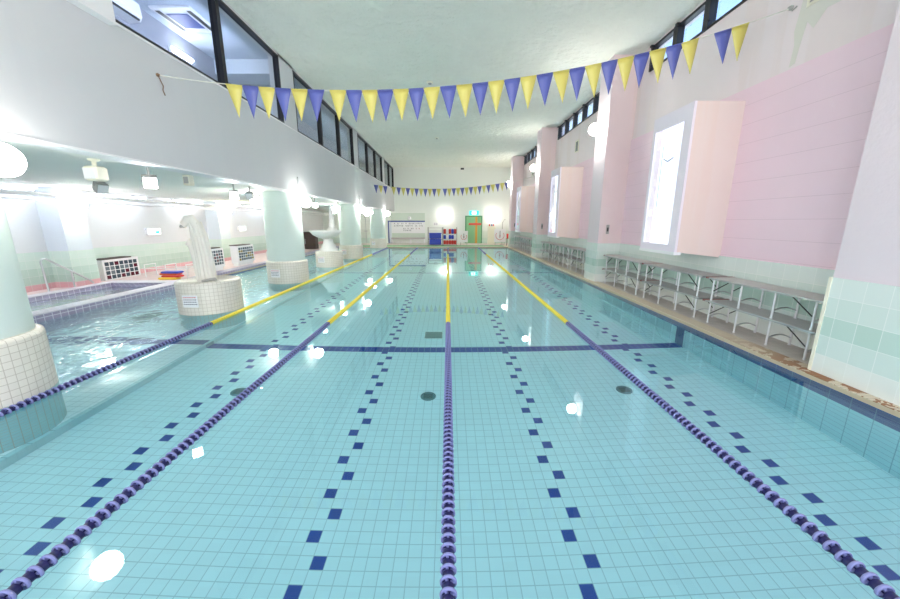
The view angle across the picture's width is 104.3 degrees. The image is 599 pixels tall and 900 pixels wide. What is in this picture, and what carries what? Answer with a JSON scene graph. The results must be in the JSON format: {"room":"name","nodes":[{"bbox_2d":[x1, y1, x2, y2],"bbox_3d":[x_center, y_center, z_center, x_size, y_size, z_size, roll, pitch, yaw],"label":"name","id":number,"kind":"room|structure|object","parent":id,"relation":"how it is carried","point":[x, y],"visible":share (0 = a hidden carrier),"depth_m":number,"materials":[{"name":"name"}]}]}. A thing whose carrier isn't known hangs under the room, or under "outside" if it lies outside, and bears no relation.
{"room":"indoor swimming pool","nodes":[
{"label":"indoor swimming pool","id":0,"kind":"room"},
{"bbox_2d":[33,187,92,250],"bbox_3d":[-9.400,-1.942,8.528,0.500,1.475,0.600,0,13,0],"label":"wall","id":1,"kind":"structure","parent":0,"point":[65,227],"depth_m":8.34,"materials":[{"name":"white paint"}]},
{"bbox_2d":[48,249,100,286],"bbox_3d":[-9.388,-0.795,8.782,0.495,0.885,0.620,0,13,0],"label":"trim","id":2,"kind":"structure","parent":1,"relation":"attached to","point":[82,262],"depth_m":8.56,"materials":[{"name":"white tile"}]},
{"bbox_2d":[0,186,323,253],"bbox_3d":[-9.771,-2.245,12.043,0.200,2.405,30.600,0,13,0],"label":"wall","id":3,"kind":"structure","parent":0,"point":[109,225],"depth_m":10.52,"materials":[{"name":"paint"}]},
{"bbox_2d":[145,228,160,234],"bbox_3d":[-9.618,-2.199,11.338,0.098,0.220,0.520,0,13,0],"label":"exit sign","id":4,"kind":"object","parent":3,"relation":"attached to","point":[148,231],"visible":1,"depth_m":11.26,"materials":[{"name":"white paint"}]},
{"bbox_2d":[16,233,322,291],"bbox_3d":[-9.663,-1.526,12.204,0.015,0.930,30.600,0,13,0],"label":"trim","id":5,"kind":"structure","parent":3,"relation":"attached to","point":[161,254],"depth_m":10.95,"materials":[{"name":"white tile"}]},
{"bbox_2d":[27,246,321,294],"bbox_3d":[-8.568,-0.815,11.840,2.600,0.400,23.070,0,13,0],"label":"floor","id":6,"kind":"structure","parent":0,"point":[260,257],"depth_m":10.89,"materials":[{"name":"pink tile"}]},
{"bbox_2d":[39,258,93,291],"bbox_3d":[-9.048,-0.629,8.306,0.038,0.788,1.075,0,13,0],"label":"handrail","id":7,"kind":"object","parent":6,"relation":"on","point":[41,259],"visible":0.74,"depth_m":7.95,"materials":[{"name":"silver metal"}]},
{"bbox_2d":[96,256,140,280],"bbox_3d":[-9.487,-0.881,9.992,0.300,0.650,1.140,0,13,0],"label":"shelving unit","id":8,"kind":"object","parent":6,"relation":"on","point":[110,268],"depth_m":9.88,"materials":[{"name":"white paint"}]},
{"bbox_2d":[96,256,130,259],"bbox_3d":[-9.487,-1.160,9.815,0.300,0.030,0.916,0,12,0],"label":"countertop","id":9,"kind":"structure","parent":8,"relation":"on","point":[108,258],"depth_m":9.84,"materials":[{"name":"grey"}]},
{"bbox_2d":[143,263,192,276],"bbox_3d":[-8.184,-0.870,10.309,1.350,0.370,0.428,0,13,0],"label":"wire rack","id":10,"kind":"object","parent":6,"relation":"on","point":[144,268],"visible":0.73,"depth_m":10.09,"materials":[{"name":"metal"}]},
{"bbox_2d":[211,247,224,270],"bbox_3d":[-7.696,-1.297,11.334,0.300,0.760,0.820,0,13,0],"label":"shelving unit","id":11,"kind":"object","parent":6,"relation":"on","point":[217,252],"depth_m":11.44,"materials":[{"name":"white paint"}]},
{"bbox_2d":[229,244,254,265],"bbox_3d":[-7.705,-1.670,13.018,0.300,0.760,1.070,0,13,0],"label":"shelving unit","id":12,"kind":"object","parent":6,"relation":"on","point":[241,254],"depth_m":12.78,"materials":[{"name":"white paint"}]},
{"bbox_2d":[303,232,318,248],"bbox_3d":[-8.221,-3.501,20.721,0.640,1.000,0.530,0,13,0],"label":"base cabinet","id":13,"kind":"object","parent":6,"relation":"on","point":[310,241],"visible":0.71,"depth_m":20.50,"materials":[{"name":"brown"}]},
{"bbox_2d":[0,141,374,210],"bbox_3d":[-7.111,-3.569,11.766,5.520,0.300,30.600,0,13,0],"label":"ceiling","id":14,"kind":"structure","parent":0,"point":[45,167],"depth_m":6.66,"materials":[{"name":"paint"}]},
{"bbox_2d":[0,183,37,190],"bbox_3d":[-9.344,-2.352,7.208,0.100,0.103,1.400,0,13,0],"label":"lamp","id":15,"kind":"object","parent":14,"relation":"attached to","point":[6,185],"visible":1,"depth_m":7.54,"materials":[{"name":"white paint"}]},
{"bbox_2d":[82,158,108,181],"bbox_3d":[-4.578,-1.670,4.516,0.176,0.270,0.186,0,13,0],"label":"speaker","id":16,"kind":"object","parent":14,"relation":"hanging from","point":[96,173],"visible":1,"depth_m":4.47},
{"bbox_2d":[82,168,95,178],"bbox_3d":[-4.577,-1.602,4.439,0.140,0.130,0.006,0,12,0],"label":"light fixture","id":17,"kind":"object","parent":16,"relation":"attached to","point":[89,173],"depth_m":4.44,"materials":[{"name":"white paint"}]},
{"bbox_2d":[92,181,108,193],"bbox_3d":[-5.979,-1.972,5.978,0.185,0.313,0.180,5,13,20],"label":"floodlight","id":18,"kind":"object","parent":14,"relation":"hanging from","point":[98,187],"visible":0.79,"depth_m":5.95,"materials":[{"name":"grey metal"}]},
{"bbox_2d":[104,192,148,198],"bbox_3d":[-9.361,-3.002,10.137,0.100,0.103,1.400,0,13,0],"label":"lamp","id":19,"kind":"object","parent":14,"relation":"attached to","point":[109,193],"visible":0.91,"depth_m":10.10,"materials":[{"name":"white paint"}]},
{"bbox_2d":[141,167,157,188],"bbox_3d":[-4.386,-1.778,5.105,0.184,0.314,0.176,-10,16,-39],"label":"floodlight","id":20,"kind":"object","parent":14,"relation":"hanging from","point":[149,181],"visible":0.93,"depth_m":5.08,"materials":[{"name":"white metal"}]},
{"bbox_2d":[170,198,201,202],"bbox_3d":[-9.375,-3.521,12.480,0.100,0.103,1.400,0,13,0],"label":"lamp","id":21,"kind":"object","parent":14,"relation":"attached to","point":[173,199],"visible":0.96,"depth_m":12.36,"materials":[{"name":"white paint"}]},
{"bbox_2d":[182,175,194,185],"bbox_3d":[-4.537,-2.065,6.068,0.120,0.170,0.125,0,13,0],"label":"ceiling box","id":22,"kind":"object","parent":14,"relation":"attached to","point":[188,180],"visible":1,"depth_m":6.03,"materials":[{"name":"beige plastic"}]},
{"bbox_2d":[229,184,238,199],"bbox_3d":[-4.661,-2.318,7.544,0.184,0.316,0.180,-8,15,-31],"label":"floodlight","id":23,"kind":"object","parent":14,"relation":"hanging from","point":[234,194],"visible":1,"depth_m":7.51,"materials":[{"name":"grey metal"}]},
{"bbox_2d":[0,0,394,210],"bbox_3d":[-4.276,-4.976,11.470,0.250,3.175,30.600,0,13,0],"label":"wall","id":24,"kind":"structure","parent":0,"point":[71,77],"depth_m":4.65,"materials":[{"name":"paint"}]},
{"bbox_2d":[66,0,117,24],"bbox_3d":[-4.055,-4.017,3.623,0.120,1.650,0.860,0,13,0],"label":"trim","id":25,"kind":"structure","parent":24,"relation":"attached to","point":[102,10],"depth_m":4.01,"materials":[{"name":"white paint"}]},
{"bbox_2d":[0,132,394,211],"bbox_3d":[-4.275,-3.426,11.814,0.272,0.024,30.600,0,13,0],"label":"trim","id":26,"kind":"structure","parent":24,"relation":"attached to","point":[3,136],"depth_m":4.53,"materials":[{"name":"white paint"}]},
{"bbox_2d":[115,0,284,122],"bbox_3d":[-4.177,-4.622,6.305,0.128,1.510,4.640,0,13,0],"label":"window","id":27,"kind":"structure","parent":24,"relation":"in","point":[213,5],"depth_m":6.35,"materials":[{"name":"black"}]},
{"bbox_2d":[116,22,390,187],"bbox_3d":[-4.188,-5.830,15.307,0.070,0.021,22.740,0,13,0],"label":"trim","id":28,"kind":"structure","parent":24,"relation":"attached to","point":[119,25],"depth_m":5.72,"materials":[{"name":"white paint"}]},
{"bbox_2d":[292,70,354,165],"bbox_3d":[-4.212,-5.936,12.231,0.128,1.510,5.900,0,13,0],"label":"window","id":29,"kind":"structure","parent":24,"relation":"in","point":[319,121],"depth_m":12.24,"materials":[{"name":"black"}]},
{"bbox_2d":[357,133,382,181],"bbox_3d":[-4.251,-7.397,18.821,0.128,1.510,6.000,0,13,0],"label":"window","id":30,"kind":"structure","parent":24,"relation":"in","point":[367,145],"depth_m":18.87,"materials":[{"name":"black"}]},
{"bbox_2d":[384,160,393,187],"bbox_3d":[-4.284,-8.631,24.386,0.128,1.510,3.800,0,13,0],"label":"window","id":31,"kind":"structure","parent":24,"relation":"in","point":[388,165],"depth_m":24.42,"materials":[{"name":"black"}]},
{"bbox_2d":[203,201,230,238],"bbox_3d":[-9.434,-3.203,14.215,0.500,1.475,0.650,0,13,0],"label":"wall","id":32,"kind":"structure","parent":0,"point":[218,227],"depth_m":13.98,"materials":[{"name":"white paint"}]},
{"bbox_2d":[0,189,328,215],"bbox_3d":[-9.102,-3.718,14.230,0.325,0.171,25.500,0,13,0],"label":"trim","id":33,"kind":"structure","parent":32,"relation":"attached to","point":[2,191],"depth_m":9.48,"materials":[{"name":"white paint"}]},
{"bbox_2d":[209,239,231,260],"bbox_3d":[-9.422,-2.056,14.469,0.495,0.885,0.670,0,13,0],"label":"trim","id":34,"kind":"structure","parent":32,"relation":"attached to","point":[222,243],"depth_m":14.24,"materials":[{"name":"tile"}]},
{"bbox_2d":[114,8,370,174],"bbox_3d":[-5.896,-5.120,11.429,0.150,2.875,30.600,0,13,0],"label":"wall","id":35,"kind":"structure","parent":0,"point":[149,27],"depth_m":7.68,"materials":[{"name":"paint"}]},
{"bbox_2d":[112,0,141,23],"bbox_3d":[-5.669,-5.052,5.863,0.240,0.320,0.900,0,13,0],"label":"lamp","id":36,"kind":"object","parent":35,"relation":"attached to","point":[129,11],"visible":0.94,"depth_m":6.10,"materials":[{"name":"white paint"}]},
{"bbox_2d":[168,45,193,63],"bbox_3d":[-5.744,-5.243,7.510,0.110,0.120,0.600,0,13,0],"label":"wall lamp","id":37,"kind":"object","parent":35,"relation":"attached to","point":[173,50],"visible":1,"depth_m":7.44,"materials":[{"name":"white paint"}]},
{"bbox_2d":[242,88,272,114],"bbox_3d":[-5.236,-4.533,9.771,1.150,2.445,0.100,0,13,0],"label":"wall","id":38,"kind":"structure","parent":0,"point":[259,103],"depth_m":9.53,"materials":[{"name":"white paint"}]},
{"bbox_2d":[133,0,386,167],"bbox_3d":[-5.111,-6.495,11.129,1.420,0.059,30.600,0,13,0],"label":"ceiling","id":39,"kind":"structure","parent":0,"point":[237,45],"depth_m":8.02,"materials":[{"name":"paint"}]},
{"bbox_2d":[148,5,211,32],"bbox_3d":[-5.196,-5.500,6.893,0.760,0.050,0.900,0,13,0],"label":"ceiling light","id":40,"kind":"object","parent":39,"relation":"attached to","point":[186,19],"depth_m":6.79,"materials":[{"name":"white paint"}]},
{"bbox_2d":[214,59,269,84],"bbox_3d":[-5.098,-5.823,8.973,1.420,0.320,0.700,0,13,0],"label":"beam","id":41,"kind":"structure","parent":39,"relation":"attached to","point":[239,71],"depth_m":8.65,"materials":[{"name":"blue paint"}]},
{"bbox_2d":[224,253,314,274],"bbox_3d":[-7.234,-1.353,16.302,0.120,1.180,13.900,0,13,0],"label":"wall","id":42,"kind":"structure","parent":0,"point":[313,253],"depth_m":12.42,"materials":[{"name":"tile"}]},
{"bbox_2d":[179,246,338,279],"bbox_3d":[-7.324,-1.966,16.176,0.340,0.070,13.880,0,13,0],"label":"pool coping","id":43,"kind":"object","parent":42,"relation":"on","point":[222,272],"visible":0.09,"depth_m":12.16,"materials":[{"name":"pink tile"}]},
{"bbox_2d":[322,167,510,242],"bbox_3d":[-2.559,-7.138,26.776,14.800,5.580,0.200,0,13,0],"label":"wall","id":44,"kind":"structure","parent":0,"point":[456,206],"depth_m":26.57,"materials":[{"name":"paint"}]},
{"bbox_2d":[391,213,424,220],"bbox_3d":[-3.224,-6.336,26.832,2.590,0.570,0.030,0,13,0],"label":"trim","id":45,"kind":"structure","parent":44,"relation":"attached to","point":[394,216],"depth_m":26.82,"materials":[{"name":"white"}]},
{"bbox_2d":[391,221,424,232],"bbox_3d":[-3.244,-5.594,26.975,2.630,0.940,0.070,0,13,0],"label":"notice board","id":46,"kind":"object","parent":44,"relation":"attached to","point":[397,226],"visible":1,"depth_m":26.96,"materials":[{"name":"paper"}]},
{"bbox_2d":[392,233,424,236],"bbox_3d":[-3.209,-4.980,27.137,2.560,0.330,0.020,0,12,0],"label":"backsplash","id":47,"kind":"structure","parent":44,"relation":"attached to","point":[393,234],"depth_m":27.12,"materials":[{"name":"white"}]},
{"bbox_2d":[324,229,508,242],"bbox_3d":[-2.609,-4.903,27.162,14.300,1.050,0.012,0,13,0],"label":"trim","id":48,"kind":"structure","parent":44,"relation":"attached to","point":[364,232],"depth_m":27.16,"materials":[{"name":"tile"}]},
{"bbox_2d":[465,216,481,242],"bbox_3d":[1.821,-5.403,27.037,1.320,2.080,0.090,0,13,0],"label":"door","id":49,"kind":"structure","parent":44,"relation":"in","point":[473,224],"depth_m":27.02,"materials":[{"name":"green"}]},
{"bbox_2d":[363,247,507,247],"bbox_3d":[-2.614,-2.793,23.191,13.040,1.349,0.120,0,13,0],"label":"wall","id":50,"kind":"structure","parent":0,"point":[363,247],"depth_m":23.00,"materials":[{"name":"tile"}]},
{"bbox_2d":[0,248,899,598],"bbox_3d":[-1.658,-0.919,11.848,11.020,0.001,22.850,0,13,0],"label":"pool water","id":51,"kind":"object","parent":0,"point":[571,481],"visible":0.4,"depth_m":2.55,"materials":[{"name":"liquid"}]},
{"bbox_2d":[0,247,387,416],"bbox_3d":[-4.018,-0.924,11.833,0.083,0.082,22.850,0,13,0],"label":"lane rope","id":52,"kind":"object","parent":51,"relation":"on","point":[27,401],"visible":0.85,"depth_m":4.34,"materials":[{"name":"purple plastic"}]},
{"bbox_2d":[0,247,417,598],"bbox_3d":[-2.068,-0.926,11.844,0.082,0.082,22.850,0,13,0],"label":"lane rope","id":53,"kind":"object","parent":51,"relation":"on","point":[16,586],"visible":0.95,"depth_m":2.24,"materials":[{"name":"purple plastic"}]},
{"bbox_2d":[439,247,456,598],"bbox_3d":[-0.068,-0.929,11.855,0.082,0.082,22.850,0,13,0],"label":"lane rope","id":54,"kind":"object","parent":51,"relation":"on","point":[447,581],"visible":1,"depth_m":2.25,"materials":[{"name":"purple plastic"}]},
{"bbox_2d":[478,247,899,598],"bbox_3d":[1.932,-0.931,11.866,0.082,0.082,22.850,0,13,0],"label":"lane rope","id":55,"kind":"object","parent":51,"relation":"on","point":[872,579],"visible":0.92,"depth_m":2.23,"materials":[{"name":"multicoloured plastic"}]},
{"bbox_2d":[225,0,719,167],"bbox_3d":[-2.471,-6.647,11.213,14.800,0.200,30.800,0,13,0],"label":"ceiling","id":56,"kind":"structure","parent":0,"point":[331,44],"depth_m":8.39,"materials":[{"name":"paint"}]},
{"bbox_2d":[318,243,810,363],"bbox_3d":[-2.471,-0.931,12.480,14.800,0.350,30.800,0,13,0],"label":"floor","id":57,"kind":"structure","parent":0,"point":[792,351],"depth_m":5.94,"materials":[{"name":"tile"}]},
{"bbox_2d":[391,233,424,242],"bbox_3d":[-3.213,-4.724,27.000,2.570,0.770,0.400,0,13,0],"label":"bench","id":58,"kind":"object","parent":57,"relation":"on","point":[410,236],"depth_m":27.10,"materials":[{"name":"grey laminate"}]},
{"bbox_2d":[363,245,504,246],"bbox_3d":[-1.239,-3.665,23.968,9.800,0.015,1.200,0,13,0],"label":"pool coping","id":59,"kind":"object","parent":57,"relation":"on","point":[363,245],"visible":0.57,"depth_m":23.41,"materials":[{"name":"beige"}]},
{"bbox_2d":[460,231,467,244],"bbox_3d":[0.975,-4.343,24.752,0.560,1.001,0.074,0,13,0],"label":"display board","id":60,"kind":"object","parent":57,"relation":"on","point":[463,234],"visible":0.89,"depth_m":24.71,"materials":[{"name":"white paint"}]},
{"bbox_2d":[487,226,494,243],"bbox_3d":[3.049,-4.744,25.822,0.520,1.320,0.462,0,13,0],"label":"cabinet","id":61,"kind":"object","parent":57,"relation":"on","point":[490,236],"visible":0.87,"depth_m":25.60,"materials":[{"name":"beige plastic"}]},
{"bbox_2d":[494,229,505,241],"bbox_3d":[3.554,-4.448,24.949,0.820,1.121,0.074,0,13,0],"label":"display board","id":62,"kind":"object","parent":57,"relation":"on","point":[499,234],"visible":0.94,"depth_m":24.90,"materials":[{"name":"white paint"}]},
{"bbox_2d":[553,253,576,267],"bbox_3d":[4.354,-1.474,13.261,0.420,0.373,1.840,0,13,0],"label":"bench","id":63,"kind":"object","parent":57,"relation":"on","point":[565,256],"visible":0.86,"depth_m":13.29,"materials":[{"name":"silver metal"}]},
{"bbox_2d":[553,244,579,257],"bbox_3d":[4.354,-1.838,13.180,0.420,0.373,1.840,0,13,0],"label":"bench","id":64,"kind":"object","parent":63,"relation":"on","point":[567,247],"visible":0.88,"depth_m":12.91,"materials":[{"name":"silver metal"}]},
{"bbox_2d":[569,258,584,273],"bbox_3d":[4.365,-1.059,11.386,0.420,0.373,1.840,0,13,0],"label":"bench","id":65,"kind":"object","parent":57,"relation":"on","point":[581,261],"visible":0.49,"depth_m":11.64,"materials":[{"name":"silver metal"}]},
{"bbox_2d":[570,248,585,260],"bbox_3d":[4.365,-1.422,11.306,0.420,0.373,1.840,0,13,0],"label":"bench","id":66,"kind":"object","parent":65,"relation":"on","point":[577,249],"visible":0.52,"depth_m":11.59,"materials":[{"name":"silver metal"}]},
{"bbox_2d":[602,269,656,294],"bbox_3d":[4.380,-0.466,8.711,0.420,0.373,1.840,0,13,0],"label":"bench","id":67,"kind":"object","parent":57,"relation":"on","point":[619,272],"visible":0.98,"depth_m":8.46,"materials":[{"name":"silver metal"}]},
{"bbox_2d":[604,255,657,278],"bbox_3d":[4.380,-0.829,8.630,0.420,0.373,1.840,0,13,0],"label":"bench","id":68,"kind":"object","parent":67,"relation":"on","point":[630,259],"visible":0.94,"depth_m":8.36,"materials":[{"name":"silver metal"}]},
{"bbox_2d":[640,280,723,316],"bbox_3d":[4.392,-0.048,6.827,0.420,0.373,1.840,0,13,0],"label":"bench","id":69,"kind":"object","parent":57,"relation":"on","point":[685,291],"visible":0.95,"depth_m":6.56,"materials":[{"name":"silver metal"}]},
{"bbox_2d":[642,263,726,295],"bbox_3d":[4.392,-0.411,6.746,0.420,0.373,1.840,0,13,0],"label":"bench","id":70,"kind":"object","parent":69,"relation":"on","point":[701,274],"visible":0.98,"depth_m":6.47,"materials":[{"name":"silver metal"}]},
{"bbox_2d":[703,299,817,359],"bbox_3d":[4.403,0.369,4.943,0.420,0.373,1.840,0,13,0],"label":"bench","id":71,"kind":"object","parent":57,"relation":"on","point":[788,321],"visible":0.86,"depth_m":4.76,"materials":[{"name":"grey laminate"}]},
{"bbox_2d":[706,277,824,330],"bbox_3d":[4.403,0.006,4.862,0.420,0.373,1.840,0,13,0],"label":"bench","id":72,"kind":"object","parent":71,"relation":"on","point":[818,298],"visible":0.77,"depth_m":4.63,"materials":[{"name":"silver metal"}]},
{"bbox_2d":[509,0,898,208],"bbox_3d":[4.729,-3.813,11.781,0.200,5.580,30.600,0,13,0],"label":"wall","id":73,"kind":"structure","parent":0,"point":[767,47],"depth_m":5.60,"materials":[{"name":"paint"}]},
{"bbox_2d":[371,176,534,196],"bbox_3d":[0.197,-6.044,18.740,8.782,1.087,0.081,0,13,0],"label":"bunting","id":74,"kind":"object","parent":73,"relation":"hanging from","point":[506,183],"visible":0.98,"depth_m":18.77,"materials":[{"name":"multicoloured"}]},
{"bbox_2d":[508,156,523,246],"bbox_3d":[4.235,-6.199,22.542,0.662,5.580,0.774,0,13,0],"label":"wall pier","id":75,"kind":"object","parent":73,"relation":"attached to","point":[517,162],"visible":0.79,"depth_m":22.12,"materials":[{"name":"paint"}]},
{"bbox_2d":[515,186,534,232],"bbox_3d":[4.150,-4.934,19.355,0.810,2.450,1.100,0,13,0],"label":"bay window","id":76,"kind":"structure","parent":73,"relation":"in","point":[525,194],"depth_m":18.88,"materials":[{"name":"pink paint"}]},
{"bbox_2d":[520,232,532,251],"bbox_3d":[4.560,-3.261,19.754,0.050,1.050,5.970,0,13,0],"label":"trim","id":77,"kind":"structure","parent":73,"relation":"attached to","point":[525,234],"depth_m":20.72,"materials":[{"name":"green tile"}]},
{"bbox_2d":[524,146,536,164],"bbox_3d":[4.586,-7.869,18.615,0.200,0.520,5.600,0,13,0],"label":"window","id":78,"kind":"structure","parent":73,"relation":"in","point":[526,157],"depth_m":20.06,"materials":[{"name":"black"}]},
{"bbox_2d":[531,127,556,257],"bbox_3d":[4.273,-4.747,15.992,0.662,5.580,0.754,0,13,0],"label":"wall pier","id":79,"kind":"object","parent":73,"relation":"attached to","point":[547,136],"visible":0.83,"depth_m":15.62,"materials":[{"name":"paint"}]},
{"bbox_2d":[547,167,583,238],"bbox_3d":[4.189,-3.484,12.814,0.810,2.450,1.100,0,13,0],"label":"bay window","id":80,"kind":"structure","parent":73,"relation":"in","point":[566,182],"depth_m":12.35,"materials":[{"name":"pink paint"}]},
{"bbox_2d":[549,237,586,269],"bbox_3d":[4.598,-1.810,13.208,0.050,1.050,5.980,0,13,0],"label":"trim","id":81,"kind":"structure","parent":73,"relation":"attached to","point":[579,242],"depth_m":13.29,"materials":[{"name":"green tile"}]},
{"bbox_2d":[557,92,599,139],"bbox_3d":[4.624,-6.418,12.074,0.200,0.520,5.600,0,13,0],"label":"window","id":82,"kind":"structure","parent":73,"relation":"in","point":[595,100],"depth_m":12.44,"materials":[{"name":"black"}]},
{"bbox_2d":[572,157,593,238],"bbox_3d":[4.609,-3.591,12.813,0.030,2.600,5.980,0,13,0],"label":"boards","id":83,"kind":"object","parent":73,"relation":"attached to","point":[588,165],"visible":0.07,"depth_m":11.88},
{"bbox_2d":[584,55,637,281],"bbox_3d":[4.312,-3.296,9.446,0.662,5.580,0.744,0,13,0],"label":"wall pier","id":84,"kind":"object","parent":73,"relation":"attached to","point":[616,110],"visible":0.86,"depth_m":9.16,"materials":[{"name":"paint"}]},
{"bbox_2d":[589,122,602,135],"bbox_3d":[3.823,-4.471,9.182,0.350,0.320,0.290,0,13,0],"label":"globe lamp","id":85,"kind":"object","parent":84,"relation":"attached to","point":[594,129],"visible":1,"depth_m":9.10,"materials":[{"name":"white"}]},
{"bbox_2d":[639,101,745,256],"bbox_3d":[4.227,-2.034,6.273,0.810,2.450,1.100,0,13,0],"label":"bay window","id":86,"kind":"structure","parent":73,"relation":"in","point":[694,150],"depth_m":5.85,"materials":[{"name":"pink paint"}]},
{"bbox_2d":[649,0,746,71],"bbox_3d":[4.663,-4.943,5.420,0.200,0.520,5.430,0,13,0],"label":"window","id":87,"kind":"structure","parent":73,"relation":"in","point":[710,7],"depth_m":6.61,"materials":[{"name":"black"}]},
{"bbox_2d":[616,243,834,349],"bbox_3d":[4.637,-0.365,6.691,0.050,1.050,5.930,0,13,0],"label":"trim","id":88,"kind":"structure","parent":73,"relation":"attached to","point":[810,279],"depth_m":5.49,"materials":[{"name":"green tile"}]},
{"bbox_2d":[621,23,893,269],"bbox_3d":[4.647,-2.147,6.296,0.030,2.600,5.930,0,13,0],"label":"wall panel","id":89,"kind":"object","parent":73,"relation":"attached to","point":[805,127],"visible":0.55,"depth_m":4.66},
{"bbox_2d":[787,5,796,10],"bbox_3d":[4.644,-3.955,4.746,0.050,0.096,0.134,0,13,0],"label":"wall hook","id":90,"kind":"object","parent":73,"relation":"attached to","point":[791,7],"visible":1,"depth_m":4.76,"materials":[{"name":"grey metal"}]},
{"bbox_2d":[160,9,788,121],"bbox_3d":[0.279,-3.269,4.907,8.782,1.458,0.081,0,13,0],"label":"bunting","id":91,"kind":"object","parent":90,"relation":"hanging from","point":[689,47],"visible":1,"depth_m":4.97,"materials":[{"name":"multicoloured"}]},
{"bbox_2d":[789,0,841,66],"bbox_3d":[4.661,-3.642,4.285,0.020,1.110,0.890,0,13,0],"label":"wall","id":92,"kind":"structure","parent":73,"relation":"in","point":[811,11],"depth_m":4.58,"materials":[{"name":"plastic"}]},
{"bbox_2d":[807,0,899,405],"bbox_3d":[4.347,-1.836,2.861,0.670,5.580,0.954,0,13,0],"label":"wall pier","id":93,"kind":"object","parent":73,"relation":"attached to","point":[856,344],"visible":1,"depth_m":3.33,"materials":[{"name":"paint"}]},
{"bbox_2d":[508,247,899,417],"bbox_3d":[3.912,-0.327,12.063,0.120,1.350,22.950,0,13,0],"label":"wall","id":94,"kind":"structure","parent":0,"point":[829,385],"depth_m":4.25,"materials":[{"name":"tile"}]},
{"bbox_2d":[499,243,899,412],"bbox_3d":[3.959,-1.454,14.016,0.240,0.006,27.250,0,13,0],"label":"trim","id":95,"kind":"structure","parent":94,"relation":"attached to","point":[796,364],"depth_m":4.75,"materials":[{"name":"tile"}]},
{"bbox_3d":[-6.568,0.239,12.075,5.000,0.300,22.850,0,13,0],"label":"floor","id":96,"kind":"structure","parent":0,"visible":0},
{"bbox_2d":[0,195,58,408],"bbox_3d":[-4.598,0.260,3.237,1.090,3.485,1.090,0,13,0],"label":"round column","id":97,"kind":"structure","parent":96,"relation":"on","point":[27,366],"depth_m":3.32,"materials":[{"name":"white tile"}]},
{"bbox_2d":[0,139,26,176],"bbox_3d":[-3.989,-1.244,3.082,0.356,0.320,0.290,0,13,0],"label":"globe lamp","id":98,"kind":"object","parent":97,"relation":"attached to","point":[13,163],"visible":1,"depth_m":3.06,"materials":[{"name":"white"}]},
{"bbox_2d":[27,280,176,322],"bbox_3d":[-7.979,0.957,5.440,2.040,1.170,8.340,0,13,0],"label":"hot tub","id":99,"kind":"object","parent":96,"relation":"on","point":[154,286],"visible":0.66,"depth_m":7.64,"materials":[{"name":"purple tile"}]},
{"bbox_2d":[29,286,147,310],"bbox_3d":[-8.020,0.494,5.337,1.480,0.001,7.700,0,13,0],"label":"water","id":100,"kind":"object","parent":99,"relation":"in","point":[56,301],"visible":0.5,"depth_m":7.76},
{"bbox_2d":[174,275,243,315],"bbox_3d":[-4.659,0.393,6.922,1.070,1.630,1.070,0,13,0],"label":"column base","id":101,"kind":"object","parent":96,"relation":"on","point":[223,295],"visible":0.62,"depth_m":6.42,"materials":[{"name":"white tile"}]},
{"bbox_2d":[182,296,198,307],"bbox_3d":[-4.664,0.037,6.286,0.270,0.220,0.011,0,13,0],"label":"notice sign","id":102,"kind":"object","parent":101,"relation":"attached to","point":[188,301],"visible":1,"depth_m":6.29,"materials":[{"name":"white paint"}]},
{"bbox_2d":[179,215,217,281],"bbox_3d":[-4.697,-0.942,6.533,0.468,1.249,0.434,-9,15,-35],"label":"fountain","id":103,"kind":"object","parent":101,"relation":"on","point":[199,247],"visible":0.96,"depth_m":6.54,"materials":[{"name":"stone"}]},
{"bbox_2d":[180,215,201,230],"bbox_3d":[-4.793,-1.347,6.511,0.355,0.449,0.161,-3,13,-13],"label":"hood","id":104,"kind":"object","parent":103,"relation":"attached to","point":[194,225],"depth_m":6.45,"materials":[{"name":"stone"}]},
{"bbox_2d":[260,191,309,283],"bbox_3d":[-4.638,-1.227,9.944,1.090,3.485,1.090,0,13,0],"label":"round column","id":105,"kind":"structure","parent":96,"relation":"on","point":[282,217],"depth_m":9.46,"materials":[{"name":"paint"}]},
{"bbox_2d":[250,195,261,206],"bbox_3d":[-5.293,-2.693,9.615,0.350,0.320,0.290,0,13,0],"label":"globe lamp","id":106,"kind":"object","parent":105,"relation":"attached to","point":[256,202],"visible":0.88,"depth_m":9.53,"materials":[{"name":"white"}]},
{"bbox_2d":[298,195,310,206],"bbox_3d":[-4.003,-2.695,9.622,0.350,0.320,0.290,0,13,0],"label":"globe lamp","id":107,"kind":"object","parent":105,"relation":"attached to","point":[304,201],"visible":1,"depth_m":9.53,"materials":[{"name":"white"}]},
{"bbox_2d":[315,250,343,267],"bbox_3d":[-4.628,-1.071,13.563,1.000,1.615,1.000,0,13,0],"label":"drum","id":108,"kind":"object","parent":96,"relation":"on","point":[332,259],"visible":0.35,"depth_m":13.06,"materials":[{"name":"white tile"}]},
{"bbox_2d":[309,206,340,251],"bbox_3d":[-4.708,-2.670,13.208,1.140,1.660,1.140,0,13,0],"label":"fountain","id":109,"kind":"object","parent":108,"relation":"on","point":[328,235],"visible":0.98,"depth_m":13.07,"materials":[{"name":"white stone"}]},
{"bbox_2d":[309,230,340,238],"bbox_3d":[-4.708,-2.455,13.256,1.140,0.300,1.140,0,12,0],"label":"bowl","id":110,"kind":"object","parent":109,"relation":"on","point":[324,234],"depth_m":12.91,"materials":[{"name":"white stone"}]},
{"bbox_2d":[338,204,362,258],"bbox_3d":[-4.676,-2.677,16.485,1.090,3.485,1.090,0,13,0],"label":"round column","id":111,"kind":"structure","parent":96,"relation":"on","point":[348,214],"depth_m":16.00,"materials":[{"name":"paint"}]},
{"bbox_2d":[369,209,386,247],"bbox_3d":[-4.715,-4.127,23.026,1.090,3.485,1.090,0,13,0],"label":"round column","id":112,"kind":"structure","parent":96,"relation":"on","point":[377,219],"depth_m":22.54,"materials":[{"name":"paint"}]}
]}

